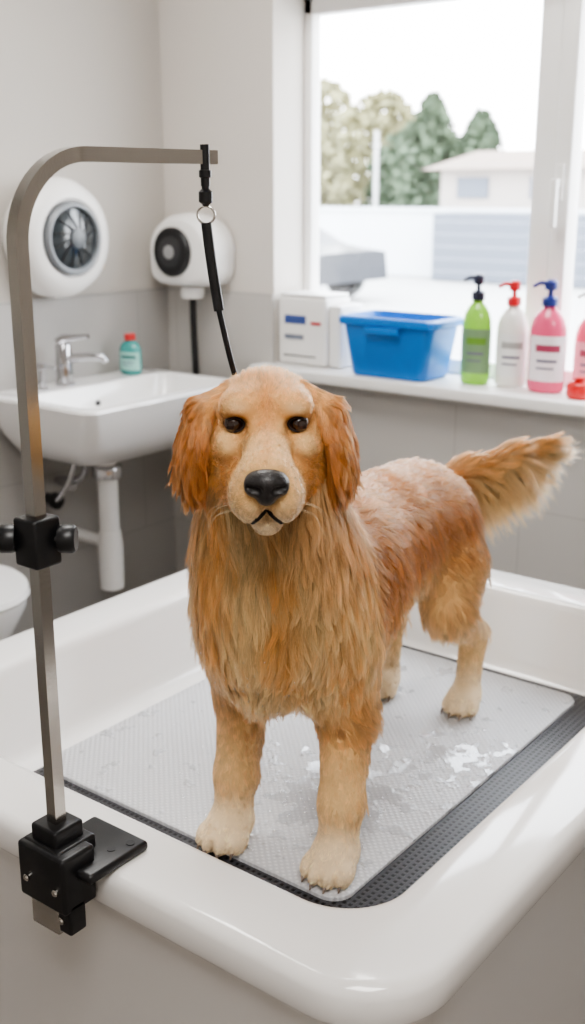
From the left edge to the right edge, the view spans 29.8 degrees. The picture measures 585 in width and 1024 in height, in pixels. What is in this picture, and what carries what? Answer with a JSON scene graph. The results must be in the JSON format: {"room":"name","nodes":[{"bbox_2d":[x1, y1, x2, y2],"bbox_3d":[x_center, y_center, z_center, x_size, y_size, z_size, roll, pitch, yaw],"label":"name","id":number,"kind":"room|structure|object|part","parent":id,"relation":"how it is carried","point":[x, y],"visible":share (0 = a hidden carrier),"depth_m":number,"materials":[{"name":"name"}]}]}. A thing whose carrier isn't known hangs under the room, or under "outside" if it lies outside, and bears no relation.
{"room":"dog grooming salon","nodes":[
{"label":"dog grooming salon","id":0,"kind":"room"},
{"bbox_2d":[0,0,166,301],"bbox_3d":[-1.885,-0.492,2.217,0.250,2.600,4.900,12,20,36],"label":"wall","id":1,"kind":"structure","parent":0,"point":[73,72],"depth_m":3.47,"materials":[{"name":"grey paint"}]},
{"bbox_2d":[2,177,108,297],"bbox_3d":[-0.708,-0.835,3.355,0.171,0.360,0.360,12,20,36],"label":"hair dryer","id":2,"kind":"object","parent":1,"relation":"attached to","point":[69,238],"visible":0.92,"depth_m":3.29,"materials":[{"name":"white plastic"},{"name":"metal"}]},
{"bbox_2d":[0,286,175,634],"bbox_3d":[-1.855,0.265,2.256,0.010,1.125,4.660,12,20,36],"label":"tile panel","id":3,"kind":"object","parent":1,"relation":"attached to","point":[146,508],"depth_m":3.73,"materials":[{"name":"tile"}]},
{"bbox_2d":[0,368,228,591],"bbox_3d":[-0.540,-0.073,3.529,0.475,0.660,0.690,12,20,36],"label":"sink","id":4,"kind":"object","parent":1,"relation":"attached to","point":[100,421],"depth_m":3.36,"materials":[{"name":"white ceramic"}]},
{"bbox_2d":[36,363,56,390],"bbox_3d":[-0.754,-0.413,3.371,0.079,0.081,0.036,12,20,36],"label":"tap","id":5,"kind":"object","parent":4,"relation":"on","point":[41,367],"visible":0.88,"depth_m":3.37,"materials":[{"name":"silver metal"}]},
{"bbox_3d":[-0.771,-0.416,3.384,0.036,0.080,0.036,12,20,36],"label":"stem","id":6,"kind":"part","parent":5,"relation":"part of","materials":[{"name":"silver metal"}]},
{"bbox_2d":[54,334,108,385],"bbox_3d":[-0.662,-0.473,3.433,0.180,0.162,0.060,7,18,21],"label":"faucet","id":7,"kind":"object","parent":4,"relation":"on","point":[65,358],"visible":1,"depth_m":3.43,"materials":[{"name":"silver metal"}]},
{"bbox_3d":[-0.688,-0.536,3.432,0.114,0.042,0.032,2,16,6],"label":"lever","id":8,"kind":"part","parent":7,"relation":"part of","materials":[{"name":"silver metal"}]},
{"bbox_3d":[-0.646,-0.479,3.433,0.153,0.038,0.030,4,17,15],"label":"spout","id":9,"kind":"part","parent":7,"relation":"part of","materials":[{"name":"silver metal"}]},
{"bbox_2d":[0,368,228,465],"bbox_3d":[-0.539,-0.292,3.465,0.474,0.205,0.690,12,20,36],"label":"basin","id":10,"kind":"object","parent":4,"relation":"in","point":[112,417],"depth_m":3.29,"materials":[{"name":"white ceramic"}]},
{"bbox_2d":[119,333,141,374],"bbox_3d":[-0.540,-0.527,3.665,0.086,0.135,0.060,12,20,36],"label":"soap bottle","id":11,"kind":"object","parent":4,"relation":"on","point":[130,354],"visible":1,"depth_m":3.64,"materials":[{"name":"teal plastic"}]},
{"bbox_2d":[98,530,123,591],"bbox_3d":[-0.587,0.157,3.562,0.080,0.200,0.080,12,20,36],"label":"drain pipe","id":12,"kind":"object","parent":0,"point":[110,542],"depth_m":3.53,"materials":[{"name":"white plastic"}]},
{"bbox_2d":[158,0,304,361],"bbox_3d":[1.437,-0.601,2.589,4.550,2.600,0.240,12,20,36],"label":"wall","id":13,"kind":"structure","parent":0,"point":[233,71],"depth_m":3.56,"materials":[{"name":"white paint"}]},
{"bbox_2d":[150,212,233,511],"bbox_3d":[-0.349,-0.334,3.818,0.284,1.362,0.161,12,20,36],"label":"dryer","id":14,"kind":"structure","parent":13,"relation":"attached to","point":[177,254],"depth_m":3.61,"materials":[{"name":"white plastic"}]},
{"bbox_2d":[168,287,274,572],"bbox_3d":[-0.249,-0.212,3.887,0.470,1.125,0.010,12,20,36],"label":"tile panel","id":15,"kind":"object","parent":13,"relation":"attached to","point":[248,316],"depth_m":3.78,"materials":[{"name":"tile"}]},
{"bbox_2d":[304,0,320,290],"bbox_3d":[0.065,-1.078,3.632,0.030,1.130,0.050,12,20,36],"label":"frame","id":16,"kind":"object","parent":13,"relation":"attached to","point":[312,22],"visible":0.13,"depth_m":3.59,"materials":[{"name":"white"}]},
{"bbox_2d":[250,361,584,416],"bbox_3d":[0.720,-0.327,3.141,1.980,0.035,0.255,12,20,36],"label":"windowsill","id":17,"kind":"structure","parent":13,"relation":"attached to","point":[449,387],"depth_m":3.22,"materials":[{"name":"white paint"}]},
{"bbox_2d":[279,290,362,368],"bbox_3d":[0.091,-0.600,3.598,0.245,0.228,0.142,12,20,36],"label":"box","id":18,"kind":"object","parent":17,"relation":"on","point":[311,333],"visible":0.95,"depth_m":3.54,"materials":[{"name":"white plastic"}]},
{"bbox_3d":[0.072,-0.709,3.583,0.185,0.010,0.130,12,20,36],"label":"lid","id":19,"kind":"part","parent":18,"relation":"part of","materials":[{"name":"white plastic"}]},
{"bbox_2d":[339,310,462,381],"bbox_3d":[0.329,-0.511,3.377,0.346,0.182,0.219,12,20,36],"label":"tub","id":20,"kind":"object","parent":17,"relation":"on","point":[400,345],"visible":1,"depth_m":3.30,"materials":[{"name":"blue plastic"}]},
{"bbox_3d":[0.266,-0.539,3.284,0.120,0.021,0.014,12,20,36],"label":"handle","id":21,"kind":"part","parent":20,"relation":"part of","materials":[{"name":"blue plastic"}]},
{"bbox_2d":[460,274,491,384],"bbox_3d":[0.539,-0.534,3.220,0.093,0.318,0.066,12,20,36],"label":"shampoo bottle","id":22,"kind":"object","parent":17,"relation":"on","point":[477,322],"visible":1,"depth_m":3.20,"materials":[{"name":"green plastic"}]},
{"bbox_3d":[0.516,-0.673,3.177,0.049,0.020,0.014,-2,16,-6],"label":"pump spout","id":23,"kind":"part","parent":22,"relation":"part of","materials":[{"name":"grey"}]},
{"bbox_2d":[494,280,528,387],"bbox_3d":[0.635,-0.514,3.176,0.097,0.304,0.068,12,20,36],"label":"bottle","id":24,"kind":"object","parent":17,"relation":"on","point":[511,352],"visible":1,"depth_m":3.16,"materials":[{"name":"white plastic"}]},
{"bbox_3d":[0.611,-0.647,3.136,0.050,0.020,0.014,-1,16,-4],"label":"pump spout","id":25,"kind":"part","parent":24,"relation":"part of","materials":[{"name":"red plastic"}]},
{"bbox_2d":[526,279,566,393],"bbox_3d":[0.718,-0.494,3.089,0.109,0.314,0.076,12,20,36],"label":"shampoo bottle","id":26,"kind":"object","parent":17,"relation":"on","point":[548,330],"visible":1,"depth_m":3.07,"materials":[{"name":"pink plastic"}]},
{"bbox_3d":[0.692,-0.631,3.049,0.053,0.020,0.014,0,16,-1],"label":"pump spout","id":27,"kind":"part","parent":26,"relation":"part of","materials":[{"name":"blue plastic"}]},
{"bbox_2d":[566,376,584,400],"bbox_3d":[0.787,-0.340,3.014,0.075,0.060,0.052,12,20,36],"label":"lotion bottle","id":28,"kind":"object","parent":17,"relation":"on","point":[575,390],"visible":1,"depth_m":3.00,"materials":[{"name":"red plastic"}]},
{"bbox_2d":[572,292,584,380],"bbox_3d":[0.831,-0.473,3.070,0.090,0.284,0.066,12,20,36],"label":"lotion bottle","id":29,"kind":"object","parent":17,"relation":"on","point":[579,346],"visible":0.65,"depth_m":3.07,"materials":[{"name":"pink plastic"}]},
{"bbox_3d":[0.808,-0.597,3.032,0.048,0.019,0.014,-2,16,-6],"label":"pump spout","id":30,"kind":"part","parent":29,"relation":"part of","materials":[{"name":"white"}]},
{"bbox_2d":[305,0,584,381],"bbox_3d":[0.793,-0.908,3.053,1.920,1.130,0.120,12,20,36],"label":"window","id":31,"kind":"structure","parent":13,"relation":"in","point":[320,8],"depth_m":3.08,"materials":[{"name":"white"}]},
{"bbox_3d":[0.726,-0.933,3.139,0.065,1.130,0.060,12,20,36],"label":"mullion","id":32,"kind":"part","parent":31,"relation":"part of","materials":[{"name":"white plastic"}]},
{"bbox_3d":[0.725,-0.857,3.057,0.019,0.130,0.020,12,20,36],"label":"handle","id":33,"kind":"part","parent":31,"relation":"part of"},
{"bbox_3d":[0.725,-0.857,3.057,0.019,0.130,0.020,12,20,36],"label":"lever","id":34,"kind":"part","parent":31,"relation":"part of","materials":[{"name":"white plastic"}]},
{"bbox_2d":[555,164,564,201],"bbox_3d":[0.744,-0.917,3.066,0.025,0.100,0.012,12,20,36],"label":"handle","id":35,"kind":"object","parent":31,"relation":"attached to","point":[560,168],"depth_m":3.06,"materials":[{"name":"white plastic"}]},
{"bbox_3d":[0.772,-0.921,3.098,0.050,1.070,0.072,12,20,36],"label":"sash","id":36,"kind":"part","parent":31,"relation":"part of","materials":[{"name":"white plastic"}]},
{"bbox_2d":[308,382,584,589],"bbox_3d":[1.472,0.286,2.656,3.870,0.860,0.010,12,20,36],"label":"tile panel","id":37,"kind":"object","parent":13,"relation":"attached to","point":[388,427],"visible":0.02,"depth_m":3.24,"materials":[{"name":"beige tile"}]},
{"bbox_2d":[448,357,572,385],"bbox_3d":[0.814,-0.396,3.232,1.920,0.045,0.050,12,20,36],"label":"frame","id":38,"kind":"object","parent":13,"relation":"attached to","point":[454,366],"visible":0.08,"depth_m":3.36,"materials":[{"name":"white"}]},
{"bbox_3d":[-0.080,1.192,1.267,4.800,0.100,4.900,12,20,36],"label":"floor","id":39,"kind":"structure","parent":0,"visible":0},
{"bbox_2d":[0,565,30,639],"bbox_3d":[-0.950,0.245,3.011,0.533,0.740,0.390,12,20,36],"label":"toilet","id":40,"kind":"object","parent":39,"relation":"on","point":[15,588],"visible":0.95,"depth_m":2.92,"materials":[{"name":"white ceramic"}]},
{"bbox_3d":[-0.933,0.411,3.046,0.470,0.400,0.370,12,20,36],"label":"bowl","id":41,"kind":"part","parent":40,"relation":"part of","materials":[{"name":"white ceramic"}]},
{"bbox_3d":[-0.933,0.207,2.986,0.490,0.023,0.390,12,20,36],"label":"seat","id":42,"kind":"part","parent":40,"relation":"part of","materials":[{"name":"white ceramic"}]},
{"bbox_2d":[0,568,584,1023],"bbox_3d":[0.061,0.577,2.106,1.173,0.611,1.375,12,20,36],"label":"bathtub","id":43,"kind":"object","parent":39,"relation":"on","point":[493,932],"visible":0.53,"depth_m":1.50,"materials":[{"name":"white ceramic"}]},
{"bbox_2d":[0,146,217,935],"bbox_3d":[-0.214,0.042,1.408,0.120,0.968,0.338,12,20,36],"label":"grooming arm","id":44,"kind":"object","parent":43,"relation":"attached to","point":[62,859],"depth_m":1.33},
{"bbox_2d":[196,144,237,375],"bbox_3d":[-0.083,-0.275,1.433,0.054,0.386,0.063,12,20,36],"label":"leash","id":45,"kind":"object","parent":44,"relation":"hanging from","point":[205,194],"depth_m":1.40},
{"bbox_2d":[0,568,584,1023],"bbox_3d":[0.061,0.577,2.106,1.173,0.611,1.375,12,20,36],"label":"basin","id":46,"kind":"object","parent":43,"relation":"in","point":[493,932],"depth_m":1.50,"materials":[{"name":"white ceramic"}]},
{"bbox_2d":[33,644,584,908],"bbox_3d":[0.076,0.447,2.066,0.760,0.009,1.000,12,20,36],"label":"mat","id":47,"kind":"object","parent":43,"relation":"in","point":[408,867],"visible":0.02,"depth_m":1.83,"materials":[{"name":"rubber"}]},
{"bbox_2d":[62,647,573,900],"bbox_3d":[0.063,0.421,2.125,0.670,0.008,0.855,12,20,36],"label":"bath mat","id":48,"kind":"object","parent":47,"relation":"on","point":[156,763],"visible":0.56,"depth_m":1.99,"materials":[{"name":"grey rubber"}]},
{"bbox_2d":[165,363,584,893],"bbox_3d":[0.118,0.094,1.850,0.309,0.774,1.117,9,19,28],"label":"retriever","id":49,"kind":"object","parent":48,"relation":"on","point":[308,568],"visible":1,"depth_m":1.53,"materials":[{"name":"orange fur"}]},
{"label":"outside","id":50,"kind":"structure","parent":0,"visible":0},
{"bbox_2d":[319,275,584,368],"bbox_3d":[14.378,-8.411,34.177,100.000,0.100,66.700,12,20,36],"label":"ground","id":51,"kind":"structure","parent":50,"point":[419,294],"depth_m":15.43,"materials":[{"name":"concrete"}]},
{"bbox_2d":[320,121,366,206],"bbox_3d":[0.343,-8.653,28.813,3.669,3.392,3.708,12,20,36],"label":"tree","id":52,"kind":"object","parent":51,"relation":"on","point":[336,159],"visible":0.2,"depth_m":28.18,"materials":[{"name":"brown plant"}]},
{"bbox_2d":[320,76,379,203],"bbox_3d":[0.811,-10.161,31.823,4.390,4.591,4.504,12,20,36],"label":"tree","id":53,"kind":"object","parent":51,"relation":"on","point":[327,87],"visible":0.17,"depth_m":30.84,"materials":[{"name":"brown plant"}]},
{"bbox_2d":[319,227,386,296],"bbox_3d":[-0.663,-3.622,15.755,3.780,1.050,1.700,12,20,36],"label":"car","id":54,"kind":"object","parent":51,"relation":"on","point":[343,267],"visible":0.19,"depth_m":14.82,"materials":[{"name":"black paint"}]},
{"bbox_2d":[326,87,415,206],"bbox_3d":[2.268,-9.204,29.424,3.799,4.102,3.711,12,20,36],"label":"tree","id":55,"kind":"object","parent":51,"relation":"on","point":[398,112],"visible":0.41,"depth_m":28.73,"materials":[{"name":"brown plant"}]},
{"bbox_2d":[373,131,378,206],"bbox_3d":[1.698,-6.424,22.504,0.090,2.600,0.090,12,20,36],"label":"lamp post","id":56,"kind":"object","parent":51,"relation":"on","point":[376,137],"visible":0.66,"depth_m":22.31,"materials":[{"name":"grey metal"}]},
{"bbox_2d":[361,127,427,207],"bbox_3d":[3.025,-8.291,28.085,3.049,3.106,2.904,-10,19,-30],"label":"tree","id":57,"kind":"object","parent":51,"relation":"on","point":[387,155],"visible":0.16,"depth_m":27.40,"materials":[{"name":"green plant"}]},
{"bbox_2d":[377,90,464,207],"bbox_3d":[3.184,-8.208,26.596,2.961,3.779,2.844,12,20,36],"label":"tree","id":58,"kind":"object","parent":51,"relation":"on","point":[436,140],"visible":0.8,"depth_m":25.88,"materials":[{"name":"green plant"}]},
{"bbox_2d":[319,207,584,276],"bbox_3d":[-1.506,-5.530,22.011,22.000,1.160,0.250,12,20,36],"label":"perimeter fence","id":59,"kind":"object","parent":51,"relation":"on","point":[405,234],"visible":0.02,"depth_m":19.46,"materials":[{"name":"white"}]},
{"bbox_2d":[423,105,505,207],"bbox_3d":[4.559,-7.900,26.211,2.504,3.406,2.725,12,20,36],"label":"tree","id":60,"kind":"object","parent":51,"relation":"on","point":[481,132],"visible":0.31,"depth_m":25.79,"materials":[{"name":"green plant"}]},
{"bbox_2d":[431,213,584,287],"bbox_3d":[3.578,-4.262,17.818,2.800,1.080,0.410,12,20,36],"label":"fence","id":61,"kind":"object","parent":51,"relation":"on","point":[494,246],"visible":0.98,"depth_m":17.89,"materials":[{"name":"grey painted metal"}]},
{"bbox_2d":[440,163,584,208],"bbox_3d":[6.841,-5.942,22.013,6.900,1.950,3.500,12,20,36],"label":"house walls","id":62,"kind":"structure","parent":51,"relation":"on","point":[508,188],"depth_m":21.80,"materials":[{"name":"beige paint"}]},
{"bbox_2d":[456,177,488,197],"bbox_3d":[3.619,-6.512,22.092,0.700,0.400,0.050,12,20,36],"label":"house window","id":63,"kind":"structure","parent":62,"relation":"attached to","point":[467,187],"depth_m":22.06,"materials":[{"name":"grey glass"}]},
{"bbox_2d":[422,149,584,169],"bbox_3d":[6.841,-6.974,21.711,7.500,0.400,4.100,12,20,36],"label":"house roof","id":64,"kind":"structure","parent":62,"relation":"on","point":[514,156],"depth_m":22.32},
{"bbox_2d":[529,177,532,197],"bbox_3d":[4.888,-6.239,21.157,0.700,0.400,0.050,12,20,36],"label":"house window","id":65,"kind":"structure","parent":62,"relation":"attached to","point":[531,178],"depth_m":21.33,"materials":[{"name":"grey glass"}]}
]}

